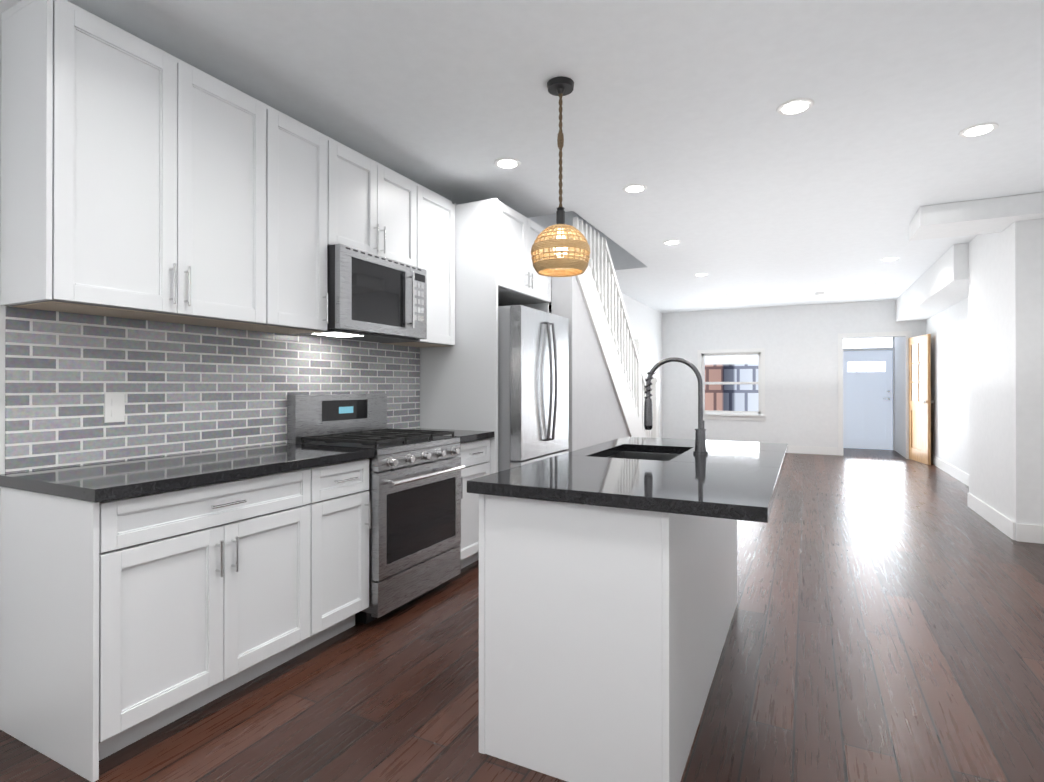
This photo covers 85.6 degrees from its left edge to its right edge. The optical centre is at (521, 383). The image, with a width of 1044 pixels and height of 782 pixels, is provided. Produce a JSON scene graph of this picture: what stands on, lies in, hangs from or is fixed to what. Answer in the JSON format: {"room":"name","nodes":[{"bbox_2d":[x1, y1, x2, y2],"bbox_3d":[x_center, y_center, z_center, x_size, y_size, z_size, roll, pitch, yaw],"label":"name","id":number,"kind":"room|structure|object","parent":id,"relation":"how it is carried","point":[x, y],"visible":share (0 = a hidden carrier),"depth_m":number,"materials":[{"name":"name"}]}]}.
{"room":"kitchen","nodes":[
{"label":"kitchen","id":0,"kind":"room"},
{"bbox_2d":[0,0,661,496],"bbox_3d":[-0.179,-0.100,5.528,0.120,2.690,13.320,0,0,27],"label":"wall","id":1,"kind":"structure","parent":0,"point":[644,324],"depth_m":9.57,"materials":[{"name":"paint"}]},
{"bbox_2d":[1,0,284,331],"bbox_3d":[-1.518,-0.806,2.361,0.317,1.050,0.923,0,0,27],"label":"upper cabinet","id":2,"kind":"object","parent":1,"relation":"attached to","point":[141,179],"depth_m":2.12,"materials":[{"name":"white wood"}]},
{"bbox_2d":[5,306,419,472],"bbox_3d":[-1.316,0.019,3.124,0.009,0.615,2.437,0,0,27],"label":"backsplash","id":3,"kind":"structure","parent":1,"relation":"attached to","point":[186,388],"depth_m":2.53,"materials":[{"name":"tile"}]},
{"bbox_2d":[104,393,124,422],"bbox_3d":[-1.697,0.099,2.348,0.008,0.120,0.075,0,0,27],"label":"outlet","id":4,"kind":"object","parent":3,"relation":"attached to","point":[114,407],"visible":1,"depth_m":2.34,"materials":[{"name":"white plastic"}]},
{"bbox_2d":[265,114,340,333],"bbox_3d":[-1.253,-0.804,2.886,0.317,1.050,0.504,0,0,27],"label":"upper cabinet","id":5,"kind":"object","parent":1,"relation":"attached to","point":[312,158],"depth_m":2.88,"materials":[{"name":"white wood"}]},
{"bbox_2d":[341,144,388,257],"bbox_3d":[-1.068,-1.033,3.253,0.317,0.590,0.441,0,0,27],"label":"upper cabinet","id":6,"kind":"object","parent":1,"relation":"attached to","point":[364,181],"depth_m":3.24,"materials":[{"name":"white wood"}]},
{"bbox_2d":[300,244,426,342],"bbox_3d":[-0.937,-0.506,3.365,0.444,0.457,0.756,0,0,27],"label":"microwave","id":7,"kind":"object","parent":6,"relation":"attached to","point":[372,297],"visible":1,"depth_m":3.20,"materials":[{"name":"silver metal"}]},
{"bbox_2d":[389,169,420,267],"bbox_3d":[-0.923,-1.032,3.540,0.317,0.590,0.441,0,0,27],"label":"upper cabinet","id":8,"kind":"object","parent":1,"relation":"attached to","point":[404,193],"depth_m":3.57,"materials":[{"name":"white wood"}]},
{"bbox_2d":[382,185,454,347],"bbox_3d":[-0.737,-0.800,3.909,0.317,1.050,0.512,0,0,27],"label":"upper cabinet","id":9,"kind":"object","parent":1,"relation":"attached to","point":[437,211],"depth_m":3.90,"materials":[{"name":"white wood"}]},
{"bbox_2d":[0,448,1043,781],"bbox_3d":[2.141,1.294,5.137,4.610,0.100,14.920,0,0,27],"label":"floor","id":10,"kind":"structure","parent":0,"point":[886,624],"depth_m":2.37,"materials":[{"name":"brown wood"}]},
{"bbox_2d":[0,443,374,781],"bbox_3d":[-1.305,0.779,2.417,0.642,0.910,1.249,0,0,27],"label":"base cabinet","id":11,"kind":"object","parent":10,"relation":"on","point":[140,598],"visible":1,"depth_m":1.99,"materials":[{"name":"white wood"}]},
{"bbox_2d":[287,394,464,623],"bbox_3d":[-0.812,0.650,3.298,0.715,1.175,0.756,0,0,27],"label":"range","id":12,"kind":"object","parent":10,"relation":"on","point":[414,490],"visible":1,"depth_m":3.14,"materials":[{"name":"silver metal"}]},
{"bbox_2d":[411,428,494,568],"bbox_3d":[-0.577,0.785,3.859,0.642,0.910,0.447,0,0,27],"label":"base cabinet","id":13,"kind":"object","parent":10,"relation":"on","point":[475,452],"visible":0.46,"depth_m":3.73,"materials":[{"name":"white wood"}]},
{"bbox_2d":[420,198,550,559],"bbox_3d":[-0.241,-0.041,4.484,0.682,2.565,0.957,0,0,27],"label":"tall cabinet","id":14,"kind":"object","parent":10,"relation":"on","point":[495,238],"visible":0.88,"depth_m":4.04,"materials":[{"name":"white wood"}]},
{"bbox_2d":[498,305,568,471],"bbox_3d":[-0.131,0.344,4.433,0.852,1.795,0.866,0,0,27],"label":"refrigerator","id":15,"kind":"object","parent":10,"relation":"on","point":[533,384],"visible":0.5,"depth_m":4.03,"materials":[{"name":"grey metal"}]},
{"bbox_2d":[549,217,660,451],"bbox_3d":[0.736,-0.091,6.200,0.902,2.678,2.976,0,0,27],"label":"stairs","id":16,"kind":"structure","parent":10,"relation":"on","point":[607,388],"depth_m":5.33,"materials":[{"name":"paint"}]},
{"bbox_2d":[475,493,754,781],"bbox_3d":[0.593,0.800,2.507,0.862,0.870,1.774,0,0,27],"label":"kitchen island","id":17,"kind":"object","parent":10,"relation":"on","point":[607,588],"depth_m":1.75,"materials":[{"name":"white wood"}]},
{"bbox_2d":[467,437,786,522],"bbox_3d":[0.639,0.344,2.488,0.922,0.040,1.830,0,0,27],"label":"island countertop","id":18,"kind":"structure","parent":17,"relation":"on","point":[738,480],"depth_m":1.90,"materials":[{"name":"black stone"}]},
{"bbox_2d":[603,449,682,460],"bbox_3d":[0.585,0.464,2.722,0.394,0.222,0.624,0,0,27],"label":"sink","id":19,"kind":"object","parent":18,"relation":"in","point":[651,454],"depth_m":2.99,"materials":[{"name":"metal"}]},
{"bbox_2d":[644,357,710,452],"bbox_3d":[0.739,0.099,2.698,0.297,0.452,0.120,0,0,27],"label":"faucet","id":20,"kind":"object","parent":18,"relation":"on","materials":[{"name":"grey metal"}]},
{"bbox_2d":[67,0,1043,312],"bbox_3d":[1.826,-2.453,4.525,4.570,2.010,13.320,0,0,27],"label":"ceiling","id":21,"kind":"structure","parent":0,"point":[749,196],"depth_m":2.98,"materials":[{"name":"paint"}]},
{"bbox_2d":[494,158,520,168],"bbox_3d":[-0.096,-1.446,3.699,0.180,0.008,0.180,0,0,27],"label":"recessed light","id":22,"kind":"object","parent":21,"relation":"in","point":[507,163],"visible":1,"depth_m":3.69,"materials":[{"name":"white plastic"}]},
{"bbox_2d":[531,76,590,276],"bbox_3d":[0.187,-0.995,2.726,0.288,0.914,0.288,0,0,27],"label":"pendant light","id":23,"kind":"object","parent":21,"relation":"hanging from","point":[560,260],"visible":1,"depth_m":2.66,"materials":[{"name":"beige wicker"}]},
{"bbox_2d":[623,184,646,192],"bbox_3d":[0.836,-1.444,4.170,0.180,0.008,0.180,0,0,27],"label":"recessed light","id":24,"kind":"object","parent":21,"relation":"in","point":[634,188],"visible":1,"depth_m":4.15,"materials":[{"name":"white"}]},
{"bbox_2d":[663,240,680,244],"bbox_3d":[1.526,-1.439,5.737,0.180,0.008,0.180,0,0,27],"label":"recessed light","id":25,"kind":"object","parent":21,"relation":"in","point":[671,242],"visible":0.96,"depth_m":5.71,"materials":[{"name":"white plastic"}]},
{"bbox_2d":[694,273,707,275],"bbox_3d":[2.351,-1.433,7.393,0.180,0.008,0.180,0,0,27],"label":"recessed light","id":26,"kind":"object","parent":21,"relation":"in","point":[701,274],"visible":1,"depth_m":7.36,"materials":[{"name":"white"}]},
{"bbox_2d":[776,98,813,114],"bbox_3d":[1.431,-1.449,2.951,0.180,0.008,0.180,0,0,27],"label":"recessed light","id":27,"kind":"object","parent":21,"relation":"in","point":[795,106],"visible":1,"depth_m":2.93,"materials":[{"name":"white"}]},
{"bbox_2d":[881,257,898,260],"bbox_3d":[4.230,-1.436,6.478,0.180,0.008,0.180,0,0,27],"label":"recessed light","id":28,"kind":"object","parent":21,"relation":"in","point":[889,258],"visible":0.96,"depth_m":6.45,"materials":[{"name":"white"}]},
{"bbox_2d":[896,243,967,321],"bbox_3d":[5.592,-1.251,7.605,0.417,0.367,4.214,0,0,27],"label":"soffit","id":29,"kind":"structure","parent":21,"relation":"attached to","point":[940,284],"depth_m":6.89,"materials":[{"name":"paint"}]},
{"bbox_2d":[909,192,1043,240],"bbox_3d":[3.788,-1.366,4.618,0.947,0.157,0.540,0,0,27],"label":"header beam","id":30,"kind":"structure","parent":21,"relation":"attached to","point":[982,216],"depth_m":4.48,"materials":[{"name":"paint"}]},
{"bbox_2d":[959,123,998,136],"bbox_3d":[2.608,-1.448,3.220,0.180,0.008,0.180,0,0,27],"label":"recessed light","id":31,"kind":"object","parent":21,"relation":"in","point":[979,129],"visible":1,"depth_m":3.21,"materials":[{"name":"white plastic"}]},
{"bbox_2d":[662,300,925,457],"bbox_3d":[4.817,-0.082,10.445,4.370,2.690,0.160,0,0,27],"label":"wall","id":32,"kind":"structure","parent":0,"point":[799,343],"depth_m":10.38,"materials":[{"name":"paint"}]},
{"bbox_2d":[696,348,765,420],"bbox_3d":[4.001,0.009,10.803,1.250,1.350,0.155,0,0,27],"label":"window","id":33,"kind":"structure","parent":32,"relation":"in","point":[760,352],"depth_m":10.70,"materials":[{"name":"white"}]},
{"bbox_2d":[788,445,837,454],"bbox_3d":[4.213,1.193,10.637,3.047,0.139,0.027,0,0,27],"label":"baseboard","id":34,"kind":"structure","parent":32,"relation":"attached to","point":[791,449],"depth_m":10.12,"materials":[{"name":"white wood"}]},
{"bbox_2d":[838,331,911,458],"bbox_3d":[6.066,0.185,9.711,1.080,2.150,0.017,0,0,27],"label":"door frame","id":35,"kind":"structure","parent":32,"relation":"attached to","point":[908,334],"depth_m":9.85,"materials":[{"name":"white wood"}]},
{"bbox_2d":[843,337,904,456],"bbox_3d":[6.434,-0.082,10.441,1.160,2.690,1.290,0,0,27],"label":"wall","id":36,"kind":"structure","parent":0,"point":[898,430],"depth_m":10.39,"materials":[{"name":"paint"}]},
{"bbox_2d":[843,351,891,449],"bbox_3d":[6.687,0.312,10.942,0.850,1.895,0.095,0,0,27],"label":"front door","id":37,"kind":"structure","parent":36,"relation":"in","point":[867,399],"depth_m":10.94,"materials":[{"name":"white paint"}]},
{"bbox_2d":[843,337,891,348],"bbox_3d":[6.700,-0.905,10.971,0.860,0.420,0.010,0,0,27],"label":"window","id":38,"kind":"structure","parent":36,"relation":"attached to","point":[881,342],"depth_m":10.96,"materials":[{"name":"white glass"}]},
{"bbox_2d":[926,297,968,473],"bbox_3d":[3.830,-0.107,3.506,0.120,2.690,13.320,0,0,27],"label":"wall","id":39,"kind":"structure","parent":0,"point":[947,329],"depth_m":7.79,"materials":[{"name":"paint"}]},
{"bbox_2d":[909,334,933,464],"bbox_3d":[6.403,0.241,9.083,0.140,2.025,0.800,0,0,17],"label":"door","id":40,"kind":"structure","parent":39,"relation":"in","point":[920,401],"depth_m":9.02,"materials":[{"name":"brown wood"}]},
{"bbox_2d":[931,454,968,485],"bbox_3d":[5.776,1.182,7.513,0.014,0.139,4.197,0,0,27],"label":"baseboard","id":41,"kind":"structure","parent":39,"relation":"attached to","point":[946,467],"depth_m":7.68,"materials":[{"name":"white wood"}]},
{"bbox_2d":[968,218,1043,539],"bbox_3d":[4.369,-0.100,5.043,0.297,2.687,1.450,0,0,27],"label":"wall","id":42,"kind":"structure","parent":0,"point":[1006,354],"depth_m":4.62,"materials":[{"name":"paint"}]},
{"bbox_2d":[967,493,1018,540],"bbox_3d":[4.221,1.173,5.092,0.016,0.139,1.446,0,0,27],"label":"baseboard","id":43,"kind":"structure","parent":42,"relation":"attached to","point":[1004,524],"depth_m":4.92,"materials":[{"name":"white wood"}]},
{"label":"outside","id":44,"kind":"structure","parent":0,"visible":0},
{"bbox_2d":[705,355,757,410],"bbox_3d":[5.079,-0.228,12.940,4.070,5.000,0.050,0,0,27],"label":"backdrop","id":45,"kind":"structure","parent":44,"point":[733,397],"depth_m":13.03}
]}

